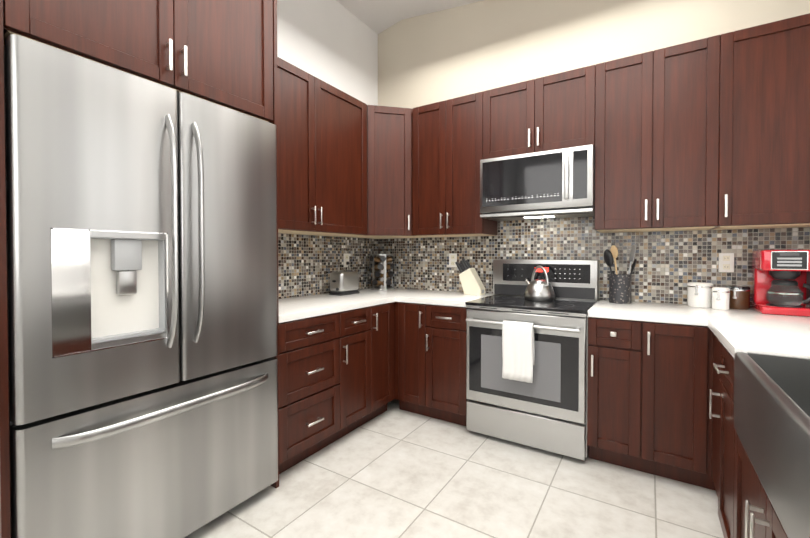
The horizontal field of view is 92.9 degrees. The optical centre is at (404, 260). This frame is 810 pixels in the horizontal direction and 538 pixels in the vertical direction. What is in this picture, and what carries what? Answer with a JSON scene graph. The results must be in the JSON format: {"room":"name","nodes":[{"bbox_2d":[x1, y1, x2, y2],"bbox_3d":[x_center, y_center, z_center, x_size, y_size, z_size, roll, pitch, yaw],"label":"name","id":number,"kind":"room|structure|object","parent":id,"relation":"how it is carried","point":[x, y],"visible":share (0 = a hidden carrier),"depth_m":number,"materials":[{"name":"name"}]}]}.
{"room":"kitchen","nodes":[
{"label":"kitchen","id":0,"kind":"room"},
{"bbox_2d":[277,0,377,298],"bbox_3d":[-1.823,-0.498,1.516,0.120,3.430,5.840,1,1,32],"label":"wall","id":1,"kind":"structure","parent":0,"point":[333,43],"depth_m":3.27,"materials":[{"name":"white paint"}]},
{"bbox_2d":[3,0,272,122],"bbox_3d":[-1.204,-1.177,1.745,0.665,0.919,0.995,1,1,32],"label":"upper cabinet","id":2,"kind":"object","parent":1,"relation":"attached to","point":[219,52],"visible":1,"depth_m":1.59,"materials":[{"name":"brown wood"}]},
{"bbox_2d":[277,57,366,236],"bbox_3d":[-0.743,-0.733,2.748,0.375,1.074,1.133,1,1,32],"label":"upper cabinet","id":3,"kind":"object","parent":1,"relation":"attached to","point":[322,158],"visible":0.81,"depth_m":2.69,"materials":[{"name":"brown wood"}]},
{"bbox_2d":[278,233,377,298],"bbox_3d":[-0.738,0.038,3.114,0.007,0.482,1.738,1,1,32],"label":"backsplash","id":4,"kind":"structure","parent":1,"relation":"attached to","point":[308,265],"depth_m":3.13,"materials":[{"name":"tile"}]},
{"bbox_2d":[344,254,348,266],"bbox_3d":[-0.521,0.000,3.439,0.008,0.120,0.075,1,1,32],"label":"outlet","id":5,"kind":"object","parent":4,"relation":"attached to","point":[346,257],"visible":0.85,"depth_m":3.43,"materials":[{"name":"white plastic"}]},
{"bbox_2d":[336,0,483,33],"bbox_3d":[-0.422,-2.113,0.604,3.440,0.515,5.840,1,1,32],"label":"ceiling","id":6,"kind":"structure","parent":0,"point":[378,16],"depth_m":3.46,"materials":[{"name":"paint"}]},
{"bbox_2d":[184,399,723,537],"bbox_3d":[-0.422,1.279,0.651,3.440,0.100,5.840,1,1,32],"label":"floor","id":7,"kind":"structure","parent":0,"point":[393,471],"depth_m":1.98,"materials":[{"name":"tile"}]},
{"bbox_2d":[0,0,10,537],"bbox_3d":[-1.492,-0.206,1.336,0.633,2.850,0.020,1,1,32],"label":"surround panel","id":8,"kind":"object","parent":7,"relation":"on","point":[5,528],"visible":1,"depth_m":1.17,"materials":[{"name":"brown wood"}]},
{"bbox_2d":[4,34,277,537],"bbox_3d":[-1.169,0.255,1.742,0.741,1.917,0.983,1,1,32],"label":"fridge","id":9,"kind":"object","parent":7,"relation":"on","point":[141,230],"visible":1,"depth_m":1.44,"materials":[{"name":"grey metal"}]},
{"bbox_2d":[270,0,278,487],"bbox_3d":[-0.944,-0.218,2.198,0.633,2.850,0.020,1,1,32],"label":"surround panel","id":10,"kind":"object","parent":7,"relation":"on","point":[275,122],"visible":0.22,"depth_m":2.02,"materials":[{"name":"brown wood"}]},
{"bbox_2d":[279,312,339,473],"bbox_3d":[-0.794,0.767,2.417,0.665,0.875,0.484,1,1,32],"label":"base cabinet","id":11,"kind":"object","parent":7,"relation":"on","point":[309,386],"visible":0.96,"depth_m":2.24,"materials":[{"name":"brown wood"}]},
{"bbox_2d":[278,288,492,322],"bbox_3d":[-0.221,0.304,2.789,1.227,0.040,1.738,1,1,32],"label":"countertop","id":12,"kind":"structure","parent":11,"relation":"on","point":[296,308],"depth_m":2.79,"materials":[{"name":"white stone"}]},
{"bbox_2d":[329,271,358,295],"bbox_3d":[-0.503,0.185,3.165,0.145,0.186,0.253,1,1,32],"label":"toaster","id":13,"kind":"object","parent":12,"relation":"on","point":[342,283],"visible":1,"depth_m":3.09,"materials":[{"name":"silver metal"}]},
{"bbox_2d":[369,251,394,289],"bbox_3d":[-0.217,0.092,3.614,0.237,0.359,0.237,1,1,32],"label":"spice rack","id":14,"kind":"object","parent":12,"relation":"on","point":[382,274],"visible":1,"depth_m":3.56,"materials":[{"name":"silver metal"}]},
{"bbox_2d":[455,258,484,294],"bbox_3d":[0.532,0.130,3.174,0.235,0.296,0.100,1,1,32],"label":"knife block","id":15,"kind":"object","parent":12,"relation":"on","point":[471,282],"visible":1,"depth_m":3.13,"materials":[{"name":"beige wood"}]},
{"bbox_2d":[330,307,370,443],"bbox_3d":[-0.578,0.762,2.758,0.665,0.875,0.323,1,1,32],"label":"base cabinet","id":16,"kind":"object","parent":7,"relation":"on","point":[355,367],"visible":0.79,"depth_m":2.60,"materials":[{"name":"brown wood"}]},
{"bbox_2d":[361,302,394,425],"bbox_3d":[-0.404,0.758,3.032,0.665,0.875,0.326,1,1,32],"label":"base cabinet","id":17,"kind":"object","parent":7,"relation":"on","point":[382,362],"visible":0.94,"depth_m":2.87,"materials":[{"name":"brown wood"}]},
{"bbox_2d":[394,302,430,416],"bbox_3d":[0.188,0.756,3.178,0.288,0.875,0.665,1,1,32],"label":"base cabinet","id":18,"kind":"object","parent":7,"relation":"on","point":[410,326],"visible":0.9,"depth_m":2.94,"materials":[{"name":"brown wood"}]},
{"bbox_2d":[426,304,467,425],"bbox_3d":[0.449,0.759,3.012,0.330,0.875,0.665,1,1,32],"label":"base cabinet","id":19,"kind":"object","parent":7,"relation":"on","point":[446,399],"visible":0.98,"depth_m":2.77,"materials":[{"name":"brown wood"}]},
{"bbox_2d":[465,260,598,459],"bbox_3d":[0.889,0.601,2.684,0.758,1.200,0.705,1,1,32],"label":"range","id":20,"kind":"object","parent":7,"relation":"on","point":[546,409],"visible":0.96,"depth_m":2.47,"materials":[{"name":"silver metal"}]},
{"bbox_2d":[502,320,534,382],"bbox_3d":[0.703,0.562,2.393,0.189,0.361,0.056,1,1,32],"label":"hanging towel","id":21,"kind":"object","parent":20,"relation":"hanging from","point":[518,352],"visible":0.98,"depth_m":2.37,"materials":[{"name":"white fabric"}]},
{"bbox_2d":[524,265,554,300],"bbox_3d":[0.965,0.160,2.811,0.212,0.246,0.263,0,1,-23],"label":"kettle","id":22,"kind":"object","parent":20,"relation":"on","point":[539,289],"visible":1,"depth_m":2.72,"materials":[{"name":"silver metal"}]},
{"bbox_2d":[587,317,641,470],"bbox_3d":[1.345,0.767,2.442,0.270,0.875,0.665,1,1,32],"label":"base cabinet","id":23,"kind":"object","parent":7,"relation":"on","point":[614,399],"visible":0.98,"depth_m":2.20,"materials":[{"name":"brown wood"}]},
{"bbox_2d":[641,321,715,490],"bbox_3d":[1.854,0.771,2.119,0.936,0.875,0.665,1,1,32],"label":"base cabinet","id":24,"kind":"object","parent":7,"relation":"on","point":[676,387],"visible":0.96,"depth_m":2.04,"materials":[{"name":"brown wood"}]},
{"bbox_2d":[588,300,707,325],"bbox_3d":[1.468,0.310,2.374,0.540,0.040,0.627,1,1,32],"label":"countertop","id":25,"kind":"structure","parent":24,"relation":"on","point":[637,311],"depth_m":2.20,"materials":[{"name":"white stone"}]},
{"bbox_2d":[604,244,636,303],"bbox_3d":[1.449,0.090,2.596,0.196,0.392,0.149,1,1,32],"label":"utensil holder","id":26,"kind":"object","parent":25,"relation":"on","point":[620,285],"visible":1,"depth_m":2.56,"materials":[{"name":"grey plastic"}]},
{"bbox_2d":[687,282,713,307],"bbox_3d":[1.847,0.213,2.409,0.137,0.151,0.134,-1,1,-38],"label":"canister","id":27,"kind":"object","parent":25,"relation":"on","point":[699,294],"visible":0.98,"depth_m":2.36,"materials":[{"name":"white ceramic"}]},
{"bbox_2d":[700,307,809,358],"bbox_3d":[1.260,0.330,0.924,0.665,0.040,3.298,1,1,32],"label":"countertop","id":28,"kind":"structure","parent":24,"relation":"on","point":[750,330],"depth_m":1.62,"materials":[{"name":"white stone"}]},
{"bbox_2d":[712,287,729,309],"bbox_3d":[1.878,0.225,2.290,0.088,0.131,0.086,-1,1,-38],"label":"canister","id":29,"kind":"object","parent":28,"relation":"on","point":[720,298],"visible":1,"depth_m":2.26,"materials":[{"name":"white ceramic"}]},
{"bbox_2d":[725,285,750,309],"bbox_3d":[2.002,0.221,2.317,0.120,0.138,0.117,-1,1,-38],"label":"coffee canister","id":30,"kind":"object","parent":28,"relation":"on","point":[740,297],"visible":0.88,"depth_m":2.27,"materials":[{"name":"brown"}]},
{"bbox_2d":[734,352,809,537],"bbox_3d":[1.133,0.456,0.853,0.504,0.270,0.828,1,1,32],"label":"farmhouse sink","id":31,"kind":"object","parent":28,"relation":"in","point":[772,410],"visible":0.98,"depth_m":0.95,"materials":[{"name":"silver metal"}]},
{"bbox_2d":[751,250,809,316],"bbox_3d":[2.111,0.118,2.145,0.227,0.350,0.265,1,1,32],"label":"coffee maker","id":32,"kind":"object","parent":28,"relation":"on","point":[780,282],"visible":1,"depth_m":2.08,"materials":[{"name":"red plastic"},{"name":"black plastic"},{"name":"clear glass"}]},
{"bbox_2d":[712,333,719,496],"bbox_3d":[1.735,0.778,1.641,0.625,0.875,0.376,1,1,32],"label":"filler panel","id":33,"kind":"object","parent":7,"relation":"on","point":[715,401],"visible":0.18,"depth_m":1.87,"materials":[{"name":"brown wood"}]},
{"bbox_2d":[709,342,734,537],"bbox_3d":[1.514,0.782,1.345,0.680,0.875,0.360,1,1,32],"label":"base cabinet","id":34,"kind":"object","parent":7,"relation":"on","point":[725,394],"visible":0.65,"depth_m":1.54,"materials":[{"name":"brown wood"}]},
{"bbox_2d":[733,430,787,537],"bbox_3d":[1.184,0.789,0.826,0.680,0.875,0.872,1,1,32],"label":"base cabinet","id":35,"kind":"object","parent":7,"relation":"on","point":[755,515],"visible":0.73,"depth_m":1.13,"materials":[{"name":"brown wood"}]},
{"bbox_2d":[378,0,809,303],"bbox_3d":[1.112,-0.544,3.040,3.200,3.480,0.120,1,1,32],"label":"wall","id":36,"kind":"structure","parent":0,"point":[451,53],"depth_m":3.04,"materials":[{"name":"beige paint"}]},
{"bbox_2d":[341,105,426,238],"bbox_3d":[-0.177,-0.743,3.422,0.608,1.074,0.608,1,1,32],"label":"upper cabinet","id":37,"kind":"object","parent":36,"relation":"attached to","point":[389,172],"visible":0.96,"depth_m":3.20,"materials":[{"name":"brown wood"}]},
{"bbox_2d":[413,91,496,237],"bbox_3d":[0.405,-0.740,3.191,0.618,1.074,0.375,1,1,32],"label":"upper cabinet","id":38,"kind":"object","parent":36,"relation":"attached to","point":[447,146],"visible":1,"depth_m":3.05,"materials":[{"name":"brown wood"}]},
{"bbox_2d":[483,65,595,159],"bbox_3d":[0.987,-1.007,2.817,0.762,0.529,0.375,1,1,32],"label":"upper cabinet","id":39,"kind":"object","parent":36,"relation":"attached to","point":[552,112],"visible":0.81,"depth_m":2.66,"materials":[{"name":"brown wood"}]},
{"bbox_2d":[480,144,594,220],"bbox_3d":[0.968,-0.527,2.792,0.758,0.428,0.445,1,1,32],"label":"microwave","id":40,"kind":"object","parent":39,"relation":"attached to","point":[556,183],"visible":0.96,"depth_m":2.62,"materials":[{"name":"grey metal"}]},
{"bbox_2d":[378,217,809,307],"bbox_3d":[1.078,-0.042,2.993,3.200,0.644,0.007,1,1,32],"label":"backsplash","id":41,"kind":"structure","parent":36,"relation":"attached to","point":[670,265],"depth_m":2.77,"materials":[{"name":"tile"}]},
{"bbox_2d":[449,254,456,266],"bbox_3d":[0.424,0.001,3.400,0.075,0.120,0.008,1,1,32],"label":"electrical outlet","id":42,"kind":"object","parent":41,"relation":"attached to","point":[452,259],"visible":1,"depth_m":3.40,"materials":[{"name":"white plastic"}]},
{"bbox_2d":[718,253,733,271],"bbox_3d":[2.002,0.015,2.397,0.075,0.120,0.008,1,1,32],"label":"electrical outlet","id":43,"kind":"object","parent":41,"relation":"attached to","point":[726,262],"visible":1,"depth_m":2.40,"materials":[{"name":"white plastic"}]},
{"bbox_2d":[595,35,719,232],"bbox_3d":[1.574,-0.729,2.448,0.628,1.074,0.375,1,1,32],"label":"upper cabinet","id":44,"kind":"object","parent":36,"relation":"attached to","point":[656,140],"visible":1,"depth_m":2.30,"materials":[{"name":"brown wood"}]},
{"bbox_2d":[712,13,809,229],"bbox_3d":[2.083,-0.725,2.125,0.578,1.074,0.375,1,1,32],"label":"upper cabinet","id":45,"kind":"object","parent":36,"relation":"attached to","point":[764,137],"visible":0.96,"depth_m":2.06,"materials":[{"name":"brown wood"}]}
]}

